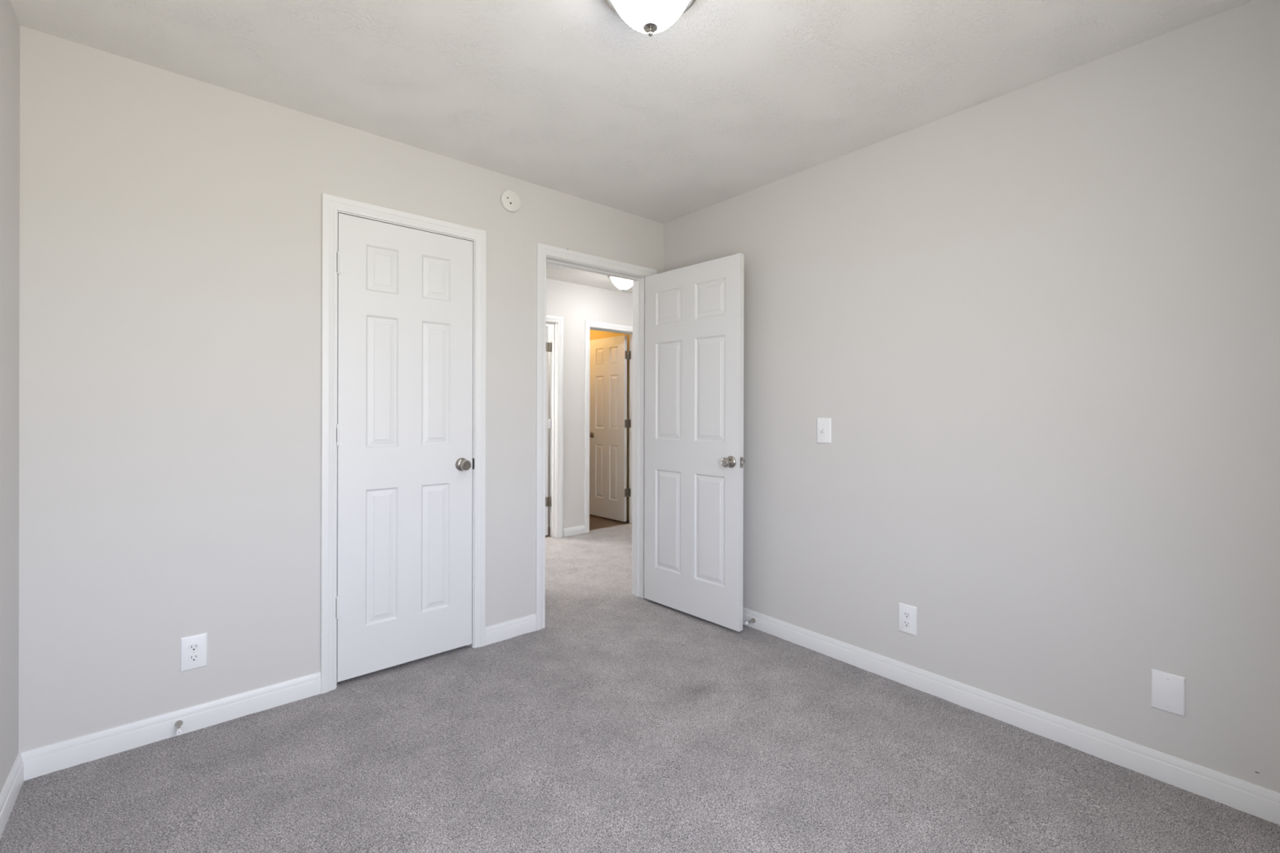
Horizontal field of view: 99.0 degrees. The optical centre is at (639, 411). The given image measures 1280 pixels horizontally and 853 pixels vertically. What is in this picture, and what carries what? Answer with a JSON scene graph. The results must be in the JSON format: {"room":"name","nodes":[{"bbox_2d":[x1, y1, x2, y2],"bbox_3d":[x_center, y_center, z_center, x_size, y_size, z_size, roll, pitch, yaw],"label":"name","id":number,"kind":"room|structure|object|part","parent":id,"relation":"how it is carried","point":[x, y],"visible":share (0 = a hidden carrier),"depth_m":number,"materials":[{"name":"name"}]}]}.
{"room":"empty bedroom","nodes":[
{"label":"empty bedroom","id":0,"kind":"room"},
{"bbox_2d":[0,0,19,793],"bbox_3d":[-1.070,-0.014,0.550,0.160,2.460,3.065,0,0,-41],"label":"wall","id":1,"kind":"structure","parent":0,"point":[9,23],"depth_m":1.65,"materials":[{"name":"beige paint"}]},
{"bbox_2d":[0,753,23,839],"bbox_3d":[-1.046,1.156,0.651,0.014,0.098,2.950,0,0,-41],"label":"baseboard","id":2,"kind":"structure","parent":1,"relation":"attached to","point":[12,786],"depth_m":1.64,"materials":[{"name":"white paint"}]},
{"bbox_2d":[18,25,663,752],"bbox_3d":[0.114,-0.014,3.656,6.000,2.460,0.115,0,0,-41],"label":"wall","id":3,"kind":"structure","parent":0,"point":[171,223],"depth_m":2.04,"materials":[{"name":"beige paint"}]},
{"bbox_2d":[174,720,182,734],"bbox_3d":[-1.676,1.149,1.986,0.024,0.024,0.076,0,0,-41],"label":"door stop","id":4,"kind":"object","parent":3,"relation":"attached to","point":[178,724],"visible":1,"depth_m":1.99,"materials":[{"name":"grey metal"}]},
{"bbox_3d":[-1.682,1.149,1.993,0.024,0.024,0.056,0,0,-41],"label":"stop post","id":5,"kind":"part","parent":4,"relation":"part of","materials":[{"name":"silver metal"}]},
{"bbox_2d":[180,632,207,671],"bbox_3d":[-1.673,0.902,2.049,0.079,0.127,0.008,0,0,-41],"label":"electrical outlet","id":6,"kind":"object","parent":3,"relation":"attached to","point":[193,649],"visible":1,"depth_m":2.05,"materials":[{"name":"white plastic"}]},
{"bbox_2d":[187,653,199,662],"bbox_3d":[-1.671,0.922,2.047,0.034,0.029,0.003,0,0,-41],"label":"socket","id":7,"kind":"object","parent":6,"relation":"attached to","point":[192,657],"depth_m":2.05,"materials":[{"name":"white plastic"}]},
{"bbox_2d":[187,643,199,652],"bbox_3d":[-1.671,0.883,2.047,0.034,0.029,0.003,0,0,-41],"label":"socket","id":8,"kind":"object","parent":6,"relation":"attached to","point":[192,647],"depth_m":2.05,"materials":[{"name":"white plastic"}]},
{"bbox_2d":[18,613,536,781],"bbox_3d":[-0.927,1.155,2.686,2.840,0.098,0.014,0,0,-41],"label":"baseboard","id":9,"kind":"structure","parent":3,"relation":"attached to","point":[41,761],"depth_m":2.02,"materials":[{"name":"white paint"}]},
{"bbox_2d":[320,192,486,693],"bbox_3d":[-1.108,0.138,2.600,0.737,2.130,0.133,0,0,-41],"label":"door frame","id":10,"kind":"structure","parent":3,"relation":"attached to","point":[331,205],"depth_m":2.36,"materials":[{"name":"white paint"}]},
{"bbox_2d":[336,213,472,682],"bbox_3d":[-1.071,0.155,2.550,0.615,2.032,0.098,0,0,-41],"label":"door","id":11,"kind":"structure","parent":3,"relation":"in","point":[404,425],"depth_m":2.54,"materials":[{"name":"white paint"}]},
{"bbox_3d":[-0.865,0.262,2.697,0.052,0.052,0.048,0,0,-41],"label":"knob","id":12,"kind":"part","parent":11,"relation":"part of","materials":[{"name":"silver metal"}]},
{"bbox_2d":[500,190,520,212],"bbox_3d":[-0.681,-1.112,2.881,0.112,0.112,0.023,0,0,-41],"label":"detector","id":13,"kind":"object","parent":3,"relation":"attached to","point":[510,201],"visible":1,"depth_m":2.87,"materials":[{"name":"white plastic"}]},
{"bbox_2d":[535,242,657,631],"bbox_3d":[-0.274,0.139,3.325,0.881,2.132,0.150,0,0,-41],"label":"door frame","id":14,"kind":"structure","parent":3,"relation":"attached to","point":[545,253],"depth_m":3.26,"materials":[{"name":"white paint"}]},
{"bbox_2d":[644,253,744,631],"bbox_3d":[0.289,0.163,3.214,0.160,2.032,0.769,0,0,-44],"label":"door","id":15,"kind":"structure","parent":3,"relation":"in","point":[694,421],"depth_m":3.16,"materials":[{"name":"white paint"}]},
{"bbox_3d":[0.469,0.272,2.947,0.048,0.052,0.052,0,0,-44],"label":"knob","id":16,"kind":"part","parent":15,"relation":"part of","materials":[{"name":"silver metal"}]},
{"bbox_2d":[546,324,550,527],"bbox_3d":[-2.013,-0.023,5.719,1.650,2.460,2.185,0,0,-41],"label":"wall","id":17,"kind":"structure","parent":0,"point":[548,449],"depth_m":5.66,"materials":[{"name":"beige paint"}]},
{"bbox_2d":[545,325,551,535],"bbox_3d":[-1.112,0.176,5.486,0.071,2.005,0.718,0,0,-43],"label":"door","id":18,"kind":"structure","parent":17,"relation":"in","point":[548,344],"depth_m":5.23,"materials":[{"name":"white paint"}]},
{"bbox_2d":[546,278,632,536],"bbox_3d":[-1.057,-0.019,5.024,6.000,2.460,0.115,0,0,-41],"label":"wall","id":19,"kind":"structure","parent":0,"point":[575,303],"depth_m":5.32,"materials":[{"name":"beige paint"}]},
{"bbox_2d":[546,315,563,537],"bbox_3d":[-1.096,0.149,4.980,0.847,2.104,0.133,0,0,-41],"label":"door frame","id":20,"kind":"structure","parent":19,"relation":"attached to","point":[556,323],"depth_m":5.19,"materials":[{"name":"white paint"}]},
{"bbox_2d":[563,524,585,537],"bbox_3d":[-1.262,1.157,4.768,5.040,0.084,0.014,0,0,-41],"label":"baseboard","id":21,"kind":"structure","parent":19,"relation":"attached to","point":[580,529],"depth_m":5.29,"materials":[{"name":"white paint"}]},
{"bbox_2d":[584,320,632,533],"bbox_3d":[-0.302,0.150,5.660,0.730,2.104,0.133,0,0,-41],"label":"door frame","id":22,"kind":"structure","parent":19,"relation":"attached to","point":[588,325],"depth_m":5.41,"materials":[{"name":"white paint"}]},
{"bbox_2d":[590,329,629,520],"bbox_3d":[-1.362,-0.022,6.934,0.920,2.460,3.185,0,0,-41],"label":"wall","id":23,"kind":"structure","parent":0,"point":[594,335],"depth_m":6.06,"materials":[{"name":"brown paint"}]},
{"bbox_2d":[589,335,631,521],"bbox_3d":[-0.362,0.177,6.074,0.642,2.005,0.101,0,0,44],"label":"door","id":24,"kind":"structure","parent":23,"relation":"in","point":[609,423],"depth_m":6.05,"materials":[{"name":"white paint"}]},
{"bbox_2d":[9,0,1253,293],"bbox_3d":[-0.506,-1.297,4.384,6.000,0.100,8.165,0,0,-41],"label":"ceiling","id":25,"kind":"structure","parent":0,"point":[733,98],"depth_m":1.96,"materials":[{"name":"white paint"}]},
{"bbox_2d":[546,262,567,270],"bbox_3d":[-0.788,-1.242,4.252,0.820,0.012,0.630,0,0,-41],"label":"attic hatch","id":26,"kind":"object","parent":25,"relation":"attached to","point":[549,265],"visible":0.16,"depth_m":4.65,"materials":[{"name":"white"}]},
{"bbox_2d":[607,275,632,290],"bbox_3d":[-0.146,-1.170,4.920,0.299,0.152,0.299,0,0,-41],"label":"ceiling light","id":27,"kind":"object","parent":25,"relation":"attached to","point":[623,284],"visible":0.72,"depth_m":4.86,"materials":[{"name":"white glass"}]},
{"bbox_2d":[604,0,696,36],"bbox_3d":[0.030,-1.157,1.559,0.299,0.170,0.299,0,0,-41],"label":"ceiling light","id":28,"kind":"object","parent":25,"relation":"attached to","point":[650,17],"visible":1,"depth_m":1.54,"materials":[{"name":"white glass"}]},
{"bbox_2d":[0,514,1279,852],"bbox_3d":[-0.762,1.202,4.185,5.040,0.022,7.950,0,0,-41],"label":"floor","id":29,"kind":"structure","parent":0,"point":[626,722],"depth_m":1.83,"materials":[{"name":"grey carpet"}]},
{"bbox_2d":[663,0,1279,792],"bbox_3d":[1.192,-0.009,2.486,0.115,2.460,3.065,0,0,-41],"label":"wall","id":30,"kind":"structure","parent":0,"point":[1035,326],"depth_m":2.03,"materials":[{"name":"beige paint"}]},
{"bbox_2d":[744,617,755,625],"bbox_3d":[0.602,1.155,3.004,0.076,0.024,0.024,0,0,-41],"label":"door stop","id":31,"kind":"object","parent":30,"relation":"attached to","point":[753,620],"visible":1,"depth_m":3.01,"materials":[{"name":"grey metal"}]},
{"bbox_3d":[0.610,1.155,3.011,0.056,0.024,0.024,0,0,-41],"label":"stop post","id":32,"kind":"part","parent":31,"relation":"part of","materials":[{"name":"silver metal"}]},
{"bbox_2d":[816,417,831,443],"bbox_3d":[0.908,0.093,2.713,0.021,0.127,0.079,0,0,-41],"label":"light switch","id":33,"kind":"object","parent":30,"relation":"attached to","point":[823,424],"visible":1,"depth_m":2.71,"materials":[{"name":"white plastic"}]},
{"bbox_2d":[897,602,916,635],"bbox_3d":[1.177,0.913,2.406,0.008,0.127,0.079,0,0,-41],"label":"electrical outlet","id":34,"kind":"object","parent":30,"relation":"attached to","point":[907,618],"visible":1,"depth_m":2.40,"materials":[{"name":"white plastic"}]},
{"bbox_2d":[902,619,911,627],"bbox_3d":[1.175,0.932,2.405,0.003,0.029,0.034,0,0,-41],"label":"socket","id":35,"kind":"object","parent":34,"relation":"attached to","point":[906,623],"depth_m":2.40,"materials":[{"name":"white plastic"}]},
{"bbox_2d":[902,611,911,618],"bbox_3d":[1.175,0.893,2.405,0.003,0.029,0.034,0,0,-41],"label":"socket","id":36,"kind":"object","parent":34,"relation":"attached to","point":[906,615],"depth_m":2.40,"materials":[{"name":"white plastic"}]},
{"bbox_2d":[742,607,1279,825],"bbox_3d":[1.102,1.161,2.489,0.014,0.098,2.950,0,0,-41],"label":"baseboard","id":37,"kind":"structure","parent":30,"relation":"attached to","point":[1260,802],"depth_m":2.00,"materials":[{"name":"white paint"}]},
{"bbox_2d":[1151,668,1185,716],"bbox_3d":[1.716,0.913,1.777,0.008,0.127,0.081,0,0,-41],"label":"blank wall plate","id":38,"kind":"object","parent":30,"relation":"attached to","point":[1167,690],"visible":1,"depth_m":1.77,"materials":[{"name":"white plastic"}]}
]}

